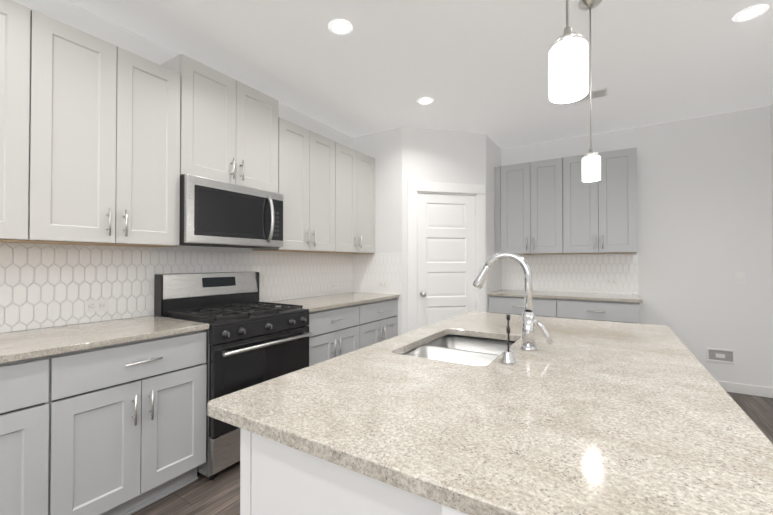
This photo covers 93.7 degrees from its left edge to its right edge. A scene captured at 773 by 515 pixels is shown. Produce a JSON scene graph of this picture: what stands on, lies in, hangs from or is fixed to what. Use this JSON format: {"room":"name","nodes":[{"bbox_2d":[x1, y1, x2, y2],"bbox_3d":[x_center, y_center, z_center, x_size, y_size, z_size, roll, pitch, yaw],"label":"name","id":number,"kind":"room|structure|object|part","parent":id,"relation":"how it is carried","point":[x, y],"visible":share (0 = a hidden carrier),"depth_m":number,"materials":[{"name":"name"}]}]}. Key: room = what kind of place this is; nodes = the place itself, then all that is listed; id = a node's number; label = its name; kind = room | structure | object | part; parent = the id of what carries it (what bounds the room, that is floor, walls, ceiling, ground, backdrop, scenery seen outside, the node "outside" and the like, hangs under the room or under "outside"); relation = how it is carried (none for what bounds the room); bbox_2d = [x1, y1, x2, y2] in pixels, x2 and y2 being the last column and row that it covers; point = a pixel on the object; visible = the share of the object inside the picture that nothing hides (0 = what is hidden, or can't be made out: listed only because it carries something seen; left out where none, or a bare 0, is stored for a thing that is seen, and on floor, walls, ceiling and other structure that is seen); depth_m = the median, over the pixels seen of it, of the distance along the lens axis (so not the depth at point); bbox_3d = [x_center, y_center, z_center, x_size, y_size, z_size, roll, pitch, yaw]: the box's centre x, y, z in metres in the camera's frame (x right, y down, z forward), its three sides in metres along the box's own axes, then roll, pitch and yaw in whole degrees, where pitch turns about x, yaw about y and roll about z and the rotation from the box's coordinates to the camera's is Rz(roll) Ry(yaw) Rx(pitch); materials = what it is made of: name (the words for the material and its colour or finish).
{"room":"kitchen","nodes":[
{"label":"kitchen","id":0,"kind":"room"},
{"bbox_2d":[3,0,352,332],"bbox_3d":[-2.040,-0.084,1.729,0.100,2.740,6.255,0,-1,32],"label":"wall","id":1,"kind":"structure","parent":0,"point":[79,18],"depth_m":2.29,"materials":[{"name":"white paint"}]},
{"bbox_2d":[0,0,29,242],"bbox_3d":[-1.964,-0.620,1.420,0.358,1.074,0.761,0,-1,32],"label":"upper cabinet","id":2,"kind":"object","parent":1,"relation":"attached to","point":[14,75],"visible":0.92,"depth_m":1.62,"materials":[{"name":"grey wood"}]},
{"bbox_2d":[9,9,179,246],"bbox_3d":[-1.582,-0.613,2.035,0.358,1.074,0.685,0,-1,32],"label":"upper cabinet","id":3,"kind":"object","parent":1,"relation":"attached to","point":[104,147],"visible":1,"depth_m":1.90,"materials":[{"name":"grey wood"}]},
{"bbox_2d":[0,242,352,332],"bbox_3d":[-1.337,0.155,2.756,0.006,0.453,3.546,0,-1,32],"label":"backsplash","id":4,"kind":"structure","parent":1,"relation":"attached to","point":[46,285],"depth_m":2.23,"materials":[{"name":"tile"}]},
{"bbox_2d":[84,299,107,312],"bbox_3d":[-1.710,0.281,2.140,0.008,0.072,0.117,0,-1,32],"label":"electrical outlet","id":5,"kind":"object","parent":4,"relation":"attached to","point":[100,305],"visible":1,"depth_m":2.13,"materials":[{"name":"white plastic"}]},
{"bbox_2d":[330,282,336,288],"bbox_3d":[-0.575,0.301,3.968,0.008,0.072,0.117,0,-1,32],"label":"electrical outlet","id":6,"kind":"object","parent":4,"relation":"attached to","point":[333,285],"visible":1,"depth_m":3.96,"materials":[{"name":"white plastic"}]},
{"bbox_2d":[161,54,278,192],"bbox_3d":[-1.195,-0.894,2.661,0.358,0.759,0.778,0,-1,32],"label":"upper cabinet","id":7,"kind":"object","parent":1,"relation":"attached to","point":[228,129],"visible":0.83,"depth_m":2.52,"materials":[{"name":"grey wood"}]},
{"bbox_2d":[178,174,282,247],"bbox_3d":[-1.156,-0.301,2.631,0.450,0.425,0.772,0,-1,32],"label":"microwave","id":8,"kind":"object","parent":7,"relation":"attached to","point":[215,213],"visible":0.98,"depth_m":2.46,"materials":[{"name":"grey metal"}]},
{"bbox_2d":[252,117,334,251],"bbox_3d":[-0.803,-0.600,3.289,0.358,1.074,0.701,0,-1,32],"label":"upper cabinet","id":9,"kind":"object","parent":1,"relation":"attached to","point":[306,173],"visible":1,"depth_m":3.17,"materials":[{"name":"grey wood"}]},
{"bbox_2d":[311,142,374,253],"bbox_3d":[-0.433,-0.593,3.885,0.358,1.074,0.701,0,-1,32],"label":"upper cabinet","id":10,"kind":"object","parent":1,"relation":"attached to","point":[354,201],"visible":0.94,"depth_m":3.76,"materials":[{"name":"grey wood"}]},
{"bbox_2d":[353,127,401,335],"bbox_3d":[-0.089,-0.057,4.140,0.670,2.740,0.100,0,-1,32],"label":"wall","id":11,"kind":"structure","parent":0,"point":[383,149],"depth_m":4.03,"materials":[{"name":"white paint"}]},
{"bbox_2d":[353,253,401,294],"bbox_3d":[-0.115,0.170,4.090,0.659,0.453,0.006,0,-1,32],"label":"backsplash","id":12,"kind":"structure","parent":11,"relation":"attached to","point":[370,271],"depth_m":4.08,"materials":[{"name":"tile"}]},
{"bbox_2d":[379,280,387,286],"bbox_3d":[-0.039,0.281,4.032,0.117,0.072,0.008,0,-1,32],"label":"outlet","id":13,"kind":"object","parent":12,"relation":"attached to","point":[383,283],"visible":1,"depth_m":4.03,"materials":[{"name":"white plastic"}]},
{"bbox_2d":[67,0,772,148],"bbox_3d":[0.011,-1.484,1.280,4.075,0.050,7.632,0,-1,32],"label":"ceiling","id":14,"kind":"structure","parent":0,"point":[476,66],"depth_m":2.60,"materials":[{"name":"white paint"}]},
{"bbox_2d":[328,19,352,34],"bbox_3d":[-0.288,-1.445,2.271,0.154,0.006,0.154,0,-1,32],"label":"recessed light","id":15,"kind":"object","parent":14,"relation":"in","point":[341,26],"visible":1,"depth_m":2.27,"materials":[{"name":"white plastic"}]},
{"bbox_2d":[417,97,433,104],"bbox_3d":[0.355,-1.433,3.308,0.154,0.006,0.154,0,-1,32],"label":"recessed light","id":16,"kind":"object","parent":14,"relation":"in","point":[425,100],"visible":1,"depth_m":3.29,"materials":[{"name":"white plastic"}]},
{"bbox_2d":[548,0,588,103],"bbox_3d":[0.480,-0.945,0.964,0.124,1.034,0.124,0,-1,32],"label":"pendant light","id":17,"kind":"object","parent":14,"relation":"hanging from","point":[568,67],"visible":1,"depth_m":0.93,"materials":[{"name":"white glass"}]},
{"bbox_2d":[564,88,606,104],"bbox_3d":[1.757,-1.433,3.214,0.340,0.008,0.170,0,-1,32],"label":"ceiling vent","id":18,"kind":"object","parent":14,"relation":"in","point":[599,93],"visible":0.58,"depth_m":3.19,"materials":[{"name":"white metal"}]},
{"bbox_2d":[578,0,601,181],"bbox_3d":[1.151,-0.944,2.043,0.124,1.012,0.124,0,-1,32],"label":"pendant light","id":19,"kind":"object","parent":14,"relation":"hanging from","point":[591,165],"visible":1,"depth_m":2.03,"materials":[{"name":"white glass"}]},
{"bbox_2d":[732,4,768,21],"bbox_3d":[2.152,-1.446,2.144,0.154,0.006,0.154,0,-1,32],"label":"recessed light","id":20,"kind":"object","parent":14,"relation":"in","point":[749,13],"visible":1,"depth_m":2.14,"materials":[{"name":"white plastic"}]},
{"bbox_2d":[402,127,486,333],"bbox_3d":[0.645,-0.058,4.083,1.001,2.740,0.100,0,-1,-13],"label":"wall","id":21,"kind":"structure","parent":0,"point":[434,155],"depth_m":4.02,"materials":[{"name":"white paint"}]},
{"bbox_2d":[417,193,475,328],"bbox_3d":[0.682,0.292,4.031,0.703,2.014,0.105,0,-1,-13],"label":"pantry door","id":22,"kind":"structure","parent":21,"relation":"in","point":[445,254],"depth_m":4.05,"materials":[{"name":"white wood"}]},
{"bbox_2d":[408,181,485,331],"bbox_3d":[0.666,0.237,4.076,0.920,2.150,0.116,0,-1,-13],"label":"door frame","id":23,"kind":"structure","parent":21,"relation":"attached to","point":[475,190],"depth_m":4.00,"materials":[{"name":"white wood"}]},
{"bbox_2d":[131,392,772,514],"bbox_3d":[0.011,1.306,1.250,4.075,0.050,7.632,0,-1,32],"label":"floor","id":24,"kind":"structure","parent":0,"point":[219,494],"depth_m":2.00,"materials":[{"name":"brown wood"}]},
{"bbox_2d":[0,356,48,514],"bbox_3d":[-1.839,0.840,1.327,0.653,0.884,0.761,0,-1,32],"label":"base cabinet","id":25,"kind":"object","parent":24,"relation":"on","point":[24,413],"visible":0.96,"depth_m":1.43,"materials":[{"name":"grey wood"}]},
{"bbox_2d":[0,315,208,363],"bbox_3d":[-1.672,0.385,1.614,0.638,0.030,1.476,0,-1,32],"label":"countertop","id":26,"kind":"structure","parent":25,"relation":"on","point":[27,344],"depth_m":1.77,"materials":[{"name":"stone"}]},
{"bbox_2d":[48,330,206,514],"bbox_3d":[-1.457,0.847,1.941,0.653,0.884,0.684,0,-1,32],"label":"base cabinet","id":27,"kind":"object","parent":24,"relation":"on","point":[127,428],"visible":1,"depth_m":1.73,"materials":[{"name":"grey wood"}]},
{"bbox_2d":[154,271,313,479],"bbox_3d":[-1.030,0.700,2.542,0.725,1.190,0.777,0,-1,32],"label":"range","id":28,"kind":"object","parent":24,"relation":"on","point":[251,340],"visible":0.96,"depth_m":2.38,"materials":[{"name":"black metal"}]},
{"bbox_2d":[308,304,359,365],"bbox_3d":[-0.678,0.860,3.195,0.653,0.884,0.701,0,-1,32],"label":"base cabinet","id":29,"kind":"object","parent":24,"relation":"on","point":[336,331],"visible":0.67,"depth_m":3.01,"materials":[{"name":"grey wood"}]},
{"bbox_2d":[264,292,399,311],"bbox_3d":[-0.499,0.406,3.502,0.638,0.030,1.403,0,-1,32],"label":"countertop","id":30,"kind":"structure","parent":29,"relation":"on","point":[318,303],"depth_m":3.34,"materials":[{"name":"stone"}]},
{"bbox_2d":[240,429,467,514],"bbox_3d":[0.431,0.842,1.511,0.910,0.884,1.950,0,-1,32],"label":"kitchen island","id":31,"kind":"object","parent":24,"relation":"on","point":[276,478],"visible":0.12,"depth_m":0.84,"materials":[{"name":"white wood"}]},
{"bbox_2d":[207,311,772,514],"bbox_3d":[0.553,0.384,1.465,1.140,0.030,2.008,0,-1,32],"label":"island countertop","id":32,"kind":"structure","parent":31,"relation":"on","point":[585,417],"depth_m":0.80,"materials":[{"name":"stone"}]},
{"bbox_2d":[402,334,515,365],"bbox_3d":[0.330,0.510,1.577,0.440,0.218,0.670,0,-1,32],"label":"island sink","id":33,"kind":"object","parent":32,"relation":"in","point":[470,350],"visible":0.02,"depth_m":1.65,"materials":[{"name":"silver metal"}]},
{"bbox_2d":[501,314,515,364],"bbox_3d":[0.427,0.282,1.271,0.050,0.168,0.050,0,-1,32],"label":"soap dispenser","id":34,"kind":"object","parent":32,"relation":"on","point":[508,357],"visible":1,"depth_m":1.26,"materials":[{"name":"silver metal"}]},
{"bbox_2d":[473,251,553,350],"bbox_3d":[0.518,0.170,1.512,0.324,0.397,0.062,0,-1,32],"label":"faucet","id":35,"kind":"object","parent":32,"relation":"on","point":[530,321],"visible":1,"depth_m":1.47,"materials":[{"name":"silver metal"}]},
{"bbox_2d":[358,298,397,348],"bbox_3d":[-0.308,0.867,3.791,0.653,0.884,0.701,0,-1,32],"label":"base cabinet","id":36,"kind":"object","parent":24,"relation":"on","point":[378,321],"visible":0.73,"depth_m":3.59,"materials":[{"name":"grey wood"}]},
{"bbox_2d":[488,296,556,316],"bbox_3d":[1.631,0.872,4.236,0.719,0.884,0.653,0,-1,32],"label":"base cabinet","id":37,"kind":"object","parent":24,"relation":"on","point":[545,307],"visible":0.23,"depth_m":4.00,"materials":[{"name":"grey wood"}]},
{"bbox_2d":[557,299,639,323],"bbox_3d":[2.243,0.868,3.856,0.719,0.884,0.653,0,-1,32],"label":"base cabinet","id":38,"kind":"object","parent":24,"relation":"on","point":[627,312],"visible":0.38,"depth_m":3.60,"materials":[{"name":"grey wood"}]},
{"bbox_2d":[488,289,642,302],"bbox_3d":[1.950,0.412,4.052,1.460,0.030,0.638,0,-1,32],"label":"countertop","id":39,"kind":"structure","parent":38,"relation":"on","point":[632,298],"depth_m":3.84,"materials":[{"name":"stone"}]},
{"bbox_2d":[486,134,501,311],"bbox_3d":[1.278,-0.054,4.459,0.100,2.740,0.669,0,-1,32],"label":"wall","id":40,"kind":"structure","parent":0,"point":[493,161],"depth_m":4.34,"materials":[{"name":"white paint"}]},
{"bbox_2d":[501,106,772,387],"bbox_3d":[2.584,-0.058,4.100,2.697,2.740,0.100,0,-1,32],"label":"wall","id":41,"kind":"structure","parent":0,"point":[704,209],"depth_m":3.65,"materials":[{"name":"white paint"}]},
{"bbox_2d":[495,158,563,253],"bbox_3d":[1.724,-0.588,4.369,0.753,1.074,0.358,0,-1,32],"label":"upper cabinet","id":42,"kind":"object","parent":41,"relation":"attached to","point":[531,207],"depth_m":4.23,"materials":[{"name":"grey wood"}]},
{"bbox_3d":[1.442,-0.588,4.564,0.068,1.070,0.322,0,-1,32],"label":"wall cabinet filler panel","id":43,"kind":"part","parent":42,"relation":"part of","materials":[{"name":"grey wood"}]},
{"bbox_2d":[502,253,638,294],"bbox_3d":[2.117,0.172,4.324,1.460,0.453,0.006,0,-1,32],"label":"backsplash","id":44,"kind":"structure","parent":41,"relation":"attached to","point":[587,273],"depth_m":4.25,"materials":[{"name":"tile"}]},
{"bbox_2d":[605,278,617,284],"bbox_3d":[2.521,0.260,4.063,0.117,0.072,0.008,0,-1,32],"label":"electrical outlet","id":45,"kind":"object","parent":44,"relation":"attached to","point":[611,281],"visible":1,"depth_m":4.06,"materials":[{"name":"white plastic"}]},
{"bbox_2d":[563,147,636,253],"bbox_3d":[2.335,-0.592,3.989,0.684,1.074,0.358,0,-1,32],"label":"upper cabinet","id":46,"kind":"object","parent":41,"relation":"attached to","point":[599,216],"visible":1,"depth_m":3.84,"materials":[{"name":"grey wood"}]},
{"bbox_2d":[706,348,734,363],"bbox_3d":[3.297,0.962,3.579,0.210,0.130,0.011,0,-1,32],"label":"outlet box","id":47,"kind":"object","parent":41,"relation":"attached to","point":[720,355],"visible":1,"depth_m":3.58,"materials":[{"name":"white plastic"}]},
{"bbox_2d":[717,381,772,397],"bbox_3d":[3.175,1.260,3.651,1.031,0.095,0.013,0,-1,32],"label":"baseboard","id":48,"kind":"structure","parent":41,"relation":"attached to","point":[755,390],"depth_m":3.47,"materials":[{"name":"white wood"}]},
{"bbox_2d":[771,104,772,268],"bbox_3d":[1.673,-0.101,0.174,0.100,2.740,7.532,0,-1,32],"label":"wall","id":49,"kind":"structure","parent":0,"point":[772,172],"depth_m":3.39,"materials":[{"name":"white paint"}]}
]}

